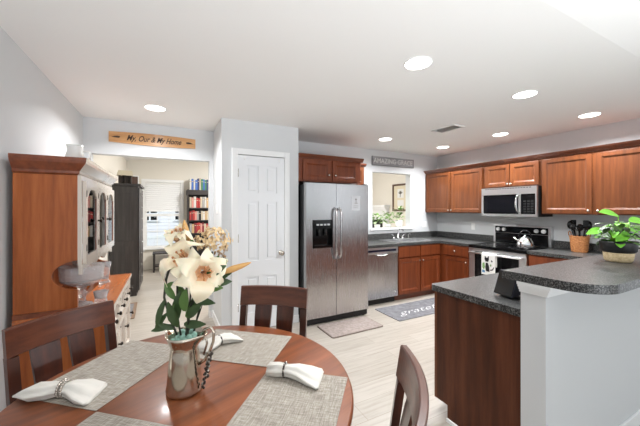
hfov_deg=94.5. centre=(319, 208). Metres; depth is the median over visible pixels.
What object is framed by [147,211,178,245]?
house
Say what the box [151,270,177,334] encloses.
leaf sprig
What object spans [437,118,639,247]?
wall
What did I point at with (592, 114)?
recessed light
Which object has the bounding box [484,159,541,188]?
upper cabinet
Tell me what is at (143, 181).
trim
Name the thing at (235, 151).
trim
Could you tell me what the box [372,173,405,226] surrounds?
wall
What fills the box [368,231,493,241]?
backsplash
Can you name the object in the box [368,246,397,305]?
dishwasher
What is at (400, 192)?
print
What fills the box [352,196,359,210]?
paper note
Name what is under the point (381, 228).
sill
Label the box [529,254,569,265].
base cabinet
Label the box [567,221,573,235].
ladle
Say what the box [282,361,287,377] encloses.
napkin ring
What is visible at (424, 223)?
outlet
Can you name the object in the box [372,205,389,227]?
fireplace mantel
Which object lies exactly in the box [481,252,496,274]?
dish towel
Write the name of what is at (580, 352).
wall
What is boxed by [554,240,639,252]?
backsplash
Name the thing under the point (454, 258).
base cabinet
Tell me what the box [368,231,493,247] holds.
countertop
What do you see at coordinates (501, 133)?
recessed light
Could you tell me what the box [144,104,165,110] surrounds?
recessed light
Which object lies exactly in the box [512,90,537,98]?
recessed light
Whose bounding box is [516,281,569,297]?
trim
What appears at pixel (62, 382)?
napkin ring
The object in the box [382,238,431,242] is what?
sink
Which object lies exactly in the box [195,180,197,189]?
book
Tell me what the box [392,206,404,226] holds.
potted plant
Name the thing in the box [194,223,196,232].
book
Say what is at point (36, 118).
wall
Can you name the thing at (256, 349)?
placemat
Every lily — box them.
[159,236,204,335]
[163,222,194,333]
[166,248,227,334]
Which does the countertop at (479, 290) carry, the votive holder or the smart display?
the smart display
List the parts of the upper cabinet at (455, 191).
door, door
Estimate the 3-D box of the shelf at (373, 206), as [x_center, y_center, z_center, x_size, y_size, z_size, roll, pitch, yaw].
[1.651,-0.050,8.807,0.200,0.120,1.050,0,0,-27]
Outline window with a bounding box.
[145,182,179,247]
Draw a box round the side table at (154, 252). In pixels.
[152,251,167,272]
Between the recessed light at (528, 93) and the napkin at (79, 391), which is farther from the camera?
the recessed light at (528, 93)
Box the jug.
[65,144,90,158]
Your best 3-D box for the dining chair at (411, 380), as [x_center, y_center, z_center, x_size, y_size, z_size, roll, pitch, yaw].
[0.046,0.951,0.886,0.517,0.939,0.430,0,0,12]
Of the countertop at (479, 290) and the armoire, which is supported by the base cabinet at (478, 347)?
the countertop at (479, 290)
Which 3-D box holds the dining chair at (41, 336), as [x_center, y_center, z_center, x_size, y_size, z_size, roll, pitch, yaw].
[-0.981,0.951,1.288,0.517,0.939,0.430,0,0,22]
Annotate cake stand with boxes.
[57,262,104,306]
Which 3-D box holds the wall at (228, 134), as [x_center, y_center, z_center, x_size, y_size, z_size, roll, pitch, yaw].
[-0.837,0.200,3.809,0.931,2.440,0.660,0,0,-27]
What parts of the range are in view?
handle, door, control panel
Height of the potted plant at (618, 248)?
0.328 m
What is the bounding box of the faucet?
[391,228,404,238]
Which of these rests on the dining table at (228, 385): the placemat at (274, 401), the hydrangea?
the placemat at (274, 401)
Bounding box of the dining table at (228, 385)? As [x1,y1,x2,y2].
[0,325,353,425]
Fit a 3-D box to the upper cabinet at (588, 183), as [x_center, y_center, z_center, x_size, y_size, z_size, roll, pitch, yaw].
[3.304,-0.298,3.433,0.360,0.733,1.179,0,0,-27]
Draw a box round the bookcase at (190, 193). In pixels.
[186,190,207,255]
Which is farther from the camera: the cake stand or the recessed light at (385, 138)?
the recessed light at (385, 138)
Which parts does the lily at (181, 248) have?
stem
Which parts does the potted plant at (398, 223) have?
pot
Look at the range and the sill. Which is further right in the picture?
the range
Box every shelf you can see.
[372,205,389,208]
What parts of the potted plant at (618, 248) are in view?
pot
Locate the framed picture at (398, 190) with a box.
[392,183,405,210]
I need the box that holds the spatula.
[583,220,588,236]
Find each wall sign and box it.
[109,131,194,148]
[371,156,413,167]
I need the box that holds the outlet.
[422,221,426,226]
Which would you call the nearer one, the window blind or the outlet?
the outlet
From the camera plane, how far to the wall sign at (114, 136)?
3.55 m
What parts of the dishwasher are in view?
control frame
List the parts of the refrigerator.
door, handle, handle, door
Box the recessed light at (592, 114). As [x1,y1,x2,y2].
[578,112,600,117]
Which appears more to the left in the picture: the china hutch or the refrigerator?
the china hutch
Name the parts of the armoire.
door, door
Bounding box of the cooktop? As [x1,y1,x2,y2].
[469,242,546,253]
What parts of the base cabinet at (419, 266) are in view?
false drawer, door, false drawer, door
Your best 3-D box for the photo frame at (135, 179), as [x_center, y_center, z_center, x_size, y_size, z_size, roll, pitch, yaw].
[-3.164,-0.490,5.057,0.120,0.160,0.012,0,0,-42]
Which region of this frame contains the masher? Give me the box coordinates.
[575,225,582,235]
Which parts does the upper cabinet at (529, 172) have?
door, door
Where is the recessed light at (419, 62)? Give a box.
[404,56,432,69]
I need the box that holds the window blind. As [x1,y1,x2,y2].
[145,182,179,211]
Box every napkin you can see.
[12,378,106,405]
[198,333,242,352]
[266,362,323,388]
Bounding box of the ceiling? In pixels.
[0,0,639,160]
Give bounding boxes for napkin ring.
[54,378,72,397]
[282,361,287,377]
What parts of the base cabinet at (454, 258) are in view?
drawer, door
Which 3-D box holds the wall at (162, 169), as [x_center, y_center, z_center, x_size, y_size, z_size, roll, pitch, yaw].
[-1.569,-0.430,8.258,6.430,3.700,0.120,0,0,-27]
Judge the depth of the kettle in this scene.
3.89 m
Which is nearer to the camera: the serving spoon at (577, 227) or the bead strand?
the bead strand
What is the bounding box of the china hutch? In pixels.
[8,153,133,389]
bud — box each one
[182,220,192,305]
[186,256,250,335]
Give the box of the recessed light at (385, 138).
[379,137,391,140]
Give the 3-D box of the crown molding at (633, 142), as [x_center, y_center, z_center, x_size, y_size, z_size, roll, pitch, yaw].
[2.849,-0.691,4.305,0.371,0.052,3.148,0,0,-27]
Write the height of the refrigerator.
1.752 m
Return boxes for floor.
[130,269,639,425]
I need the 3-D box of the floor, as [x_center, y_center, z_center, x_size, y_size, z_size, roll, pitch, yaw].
[1.017,1.470,3.234,6.670,0.100,11.420,0,0,-27]
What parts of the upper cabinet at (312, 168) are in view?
door, crown, door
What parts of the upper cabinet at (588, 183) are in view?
door, door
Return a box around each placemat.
[39,340,169,410]
[77,412,169,425]
[199,329,291,366]
[227,373,347,425]
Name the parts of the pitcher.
handle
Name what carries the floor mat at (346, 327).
on the floor
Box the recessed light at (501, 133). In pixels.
[492,132,508,135]
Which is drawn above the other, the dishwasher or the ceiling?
the ceiling
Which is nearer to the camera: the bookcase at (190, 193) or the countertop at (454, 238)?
the countertop at (454, 238)
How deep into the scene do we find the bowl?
1.92 m
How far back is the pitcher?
1.04 m
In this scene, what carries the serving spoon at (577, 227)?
in the utensil basket
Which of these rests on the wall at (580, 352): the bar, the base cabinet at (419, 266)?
the bar
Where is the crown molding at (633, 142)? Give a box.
[424,139,639,173]
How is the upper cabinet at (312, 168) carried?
attached to the wall at (95, 130)
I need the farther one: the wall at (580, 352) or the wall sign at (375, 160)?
the wall sign at (375, 160)
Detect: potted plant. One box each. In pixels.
[372,213,383,227]
[381,211,394,227]
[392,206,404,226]
[586,209,639,262]
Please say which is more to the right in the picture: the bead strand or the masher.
the masher
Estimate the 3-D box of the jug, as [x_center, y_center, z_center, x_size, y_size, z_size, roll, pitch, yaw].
[-1.804,-0.393,2.195,0.138,0.155,0.116,0,0,-13]
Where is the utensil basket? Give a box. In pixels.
[568,231,590,252]
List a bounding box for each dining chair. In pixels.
[1,300,116,406]
[239,285,307,337]
[389,345,428,425]
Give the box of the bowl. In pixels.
[57,262,104,286]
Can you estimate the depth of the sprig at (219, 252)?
1.10 m
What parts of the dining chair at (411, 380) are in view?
leg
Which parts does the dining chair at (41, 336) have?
leg, rail, leg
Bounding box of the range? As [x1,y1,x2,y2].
[468,224,553,276]
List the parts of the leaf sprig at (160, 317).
stem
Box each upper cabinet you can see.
[298,153,363,184]
[356,163,366,184]
[426,166,483,212]
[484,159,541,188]
[542,145,639,215]
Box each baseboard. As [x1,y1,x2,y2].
[209,310,298,325]
[619,410,639,425]
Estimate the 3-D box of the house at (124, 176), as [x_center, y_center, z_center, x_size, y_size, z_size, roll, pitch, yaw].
[-3.238,-0.520,4.913,0.220,0.220,0.160,0,0,-37]
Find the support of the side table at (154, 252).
on the floor
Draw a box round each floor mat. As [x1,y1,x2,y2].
[317,316,382,338]
[375,297,434,320]
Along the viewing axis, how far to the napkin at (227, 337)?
1.42 m
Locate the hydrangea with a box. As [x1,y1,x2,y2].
[194,226,232,330]
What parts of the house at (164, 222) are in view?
pane, porch railing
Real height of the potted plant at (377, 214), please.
0.263 m
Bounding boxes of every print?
[397,189,403,205]
[485,256,493,271]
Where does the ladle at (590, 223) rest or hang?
in the utensil basket
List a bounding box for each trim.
[141,179,183,251]
[232,148,289,324]
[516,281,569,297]
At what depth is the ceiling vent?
3.73 m
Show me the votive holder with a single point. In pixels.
(100, 295)
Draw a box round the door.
[238,155,284,326]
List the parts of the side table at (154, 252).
leg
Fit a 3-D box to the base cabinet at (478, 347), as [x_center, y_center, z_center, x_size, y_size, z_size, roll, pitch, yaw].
[2.272,0.994,2.518,3.033,0.852,0.606,0,0,-27]
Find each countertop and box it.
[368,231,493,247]
[432,240,639,316]
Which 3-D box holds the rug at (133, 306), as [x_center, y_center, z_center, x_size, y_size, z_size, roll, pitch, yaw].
[-2.689,1.413,4.103,0.240,0.012,0.750,0,0,-29]
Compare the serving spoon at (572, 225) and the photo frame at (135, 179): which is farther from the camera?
the photo frame at (135, 179)
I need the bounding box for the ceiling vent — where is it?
[431,124,464,132]
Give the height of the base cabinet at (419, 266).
0.852 m
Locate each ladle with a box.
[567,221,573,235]
[585,221,592,236]
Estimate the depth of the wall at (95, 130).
3.88 m
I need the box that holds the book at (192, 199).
[191,198,193,207]
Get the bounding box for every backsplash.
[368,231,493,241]
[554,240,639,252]
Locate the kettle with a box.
[514,230,533,248]
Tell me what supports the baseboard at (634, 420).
attached to the wall at (580, 352)
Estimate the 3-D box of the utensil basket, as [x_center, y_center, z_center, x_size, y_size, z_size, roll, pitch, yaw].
[3.188,0.399,3.638,0.202,0.256,0.212,0,0,-27]
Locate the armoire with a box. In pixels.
[109,183,143,295]
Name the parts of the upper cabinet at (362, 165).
door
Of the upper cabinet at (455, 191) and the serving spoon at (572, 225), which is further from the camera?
the upper cabinet at (455, 191)
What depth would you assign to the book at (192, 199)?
7.13 m
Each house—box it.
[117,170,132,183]
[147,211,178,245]
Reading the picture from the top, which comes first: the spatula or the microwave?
the microwave
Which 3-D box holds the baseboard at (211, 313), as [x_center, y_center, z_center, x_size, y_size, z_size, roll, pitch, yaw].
[-0.856,1.375,3.792,0.980,0.090,0.674,0,0,-27]
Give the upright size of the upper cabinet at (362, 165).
0.345 m
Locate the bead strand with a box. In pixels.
[201,352,212,388]
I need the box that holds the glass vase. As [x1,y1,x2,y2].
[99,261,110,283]
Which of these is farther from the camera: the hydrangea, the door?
the door
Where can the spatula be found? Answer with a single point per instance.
(585, 222)
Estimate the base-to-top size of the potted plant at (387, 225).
0.302 m
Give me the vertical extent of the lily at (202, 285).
0.359 m
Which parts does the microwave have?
pane, handle, control panel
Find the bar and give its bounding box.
[503,249,639,294]
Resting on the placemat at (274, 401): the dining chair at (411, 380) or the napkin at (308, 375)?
the napkin at (308, 375)
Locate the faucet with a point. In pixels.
(393, 237)
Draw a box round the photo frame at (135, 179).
[132,175,138,183]
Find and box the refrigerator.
[298,181,367,325]
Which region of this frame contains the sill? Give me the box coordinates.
[370,227,412,229]
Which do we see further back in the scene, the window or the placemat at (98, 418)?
the window
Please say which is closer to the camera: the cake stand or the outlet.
the cake stand
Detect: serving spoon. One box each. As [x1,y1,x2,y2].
[570,223,574,235]
[576,224,583,235]
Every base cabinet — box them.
[394,243,440,300]
[435,291,520,425]
[440,243,468,281]
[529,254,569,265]
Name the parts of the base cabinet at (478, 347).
frame, shoe moulding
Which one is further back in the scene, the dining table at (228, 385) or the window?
the window
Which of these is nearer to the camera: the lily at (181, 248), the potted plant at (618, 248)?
the lily at (181, 248)
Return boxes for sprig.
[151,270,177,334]
[193,245,227,330]
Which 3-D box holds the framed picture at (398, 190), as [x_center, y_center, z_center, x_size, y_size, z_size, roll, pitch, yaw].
[2.169,-0.310,7.989,0.030,0.740,0.620,0,0,-27]
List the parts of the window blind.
head rail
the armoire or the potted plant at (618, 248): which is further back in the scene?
the armoire
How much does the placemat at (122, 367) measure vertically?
0.002 m
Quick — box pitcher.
[165,326,214,399]
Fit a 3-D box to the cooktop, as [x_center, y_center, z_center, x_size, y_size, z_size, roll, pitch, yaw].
[2.680,0.546,4.226,0.599,0.037,0.800,0,0,-27]
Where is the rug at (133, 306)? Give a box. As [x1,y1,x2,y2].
[130,302,136,318]
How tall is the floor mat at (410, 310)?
0.010 m
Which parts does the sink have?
bowl, bowl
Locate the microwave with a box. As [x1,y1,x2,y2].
[482,186,552,216]
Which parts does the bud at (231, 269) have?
stem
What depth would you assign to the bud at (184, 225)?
1.08 m
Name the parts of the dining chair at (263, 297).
leg, rail, leg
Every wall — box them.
[0,26,126,411]
[83,117,436,314]
[127,159,207,269]
[213,118,297,325]
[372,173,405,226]
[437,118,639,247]
[521,288,639,425]
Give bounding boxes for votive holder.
[93,289,107,303]
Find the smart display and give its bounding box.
[494,269,520,298]
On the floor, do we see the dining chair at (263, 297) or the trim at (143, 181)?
the dining chair at (263, 297)
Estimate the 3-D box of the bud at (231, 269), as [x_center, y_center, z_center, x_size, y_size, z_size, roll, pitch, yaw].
[-0.368,0.323,1.018,0.258,0.329,0.060,0,0,11]
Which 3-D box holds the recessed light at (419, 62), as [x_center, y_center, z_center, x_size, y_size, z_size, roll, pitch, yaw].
[0.684,-1.015,2.068,0.190,0.009,0.190,0,0,-27]
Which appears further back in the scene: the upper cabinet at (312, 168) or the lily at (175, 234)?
the upper cabinet at (312, 168)
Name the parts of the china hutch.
moulding, panel, crown, panel, door, pane, panel, frame, crown, door, pane, pane, door, drawer, door, drawer, door, drawer, door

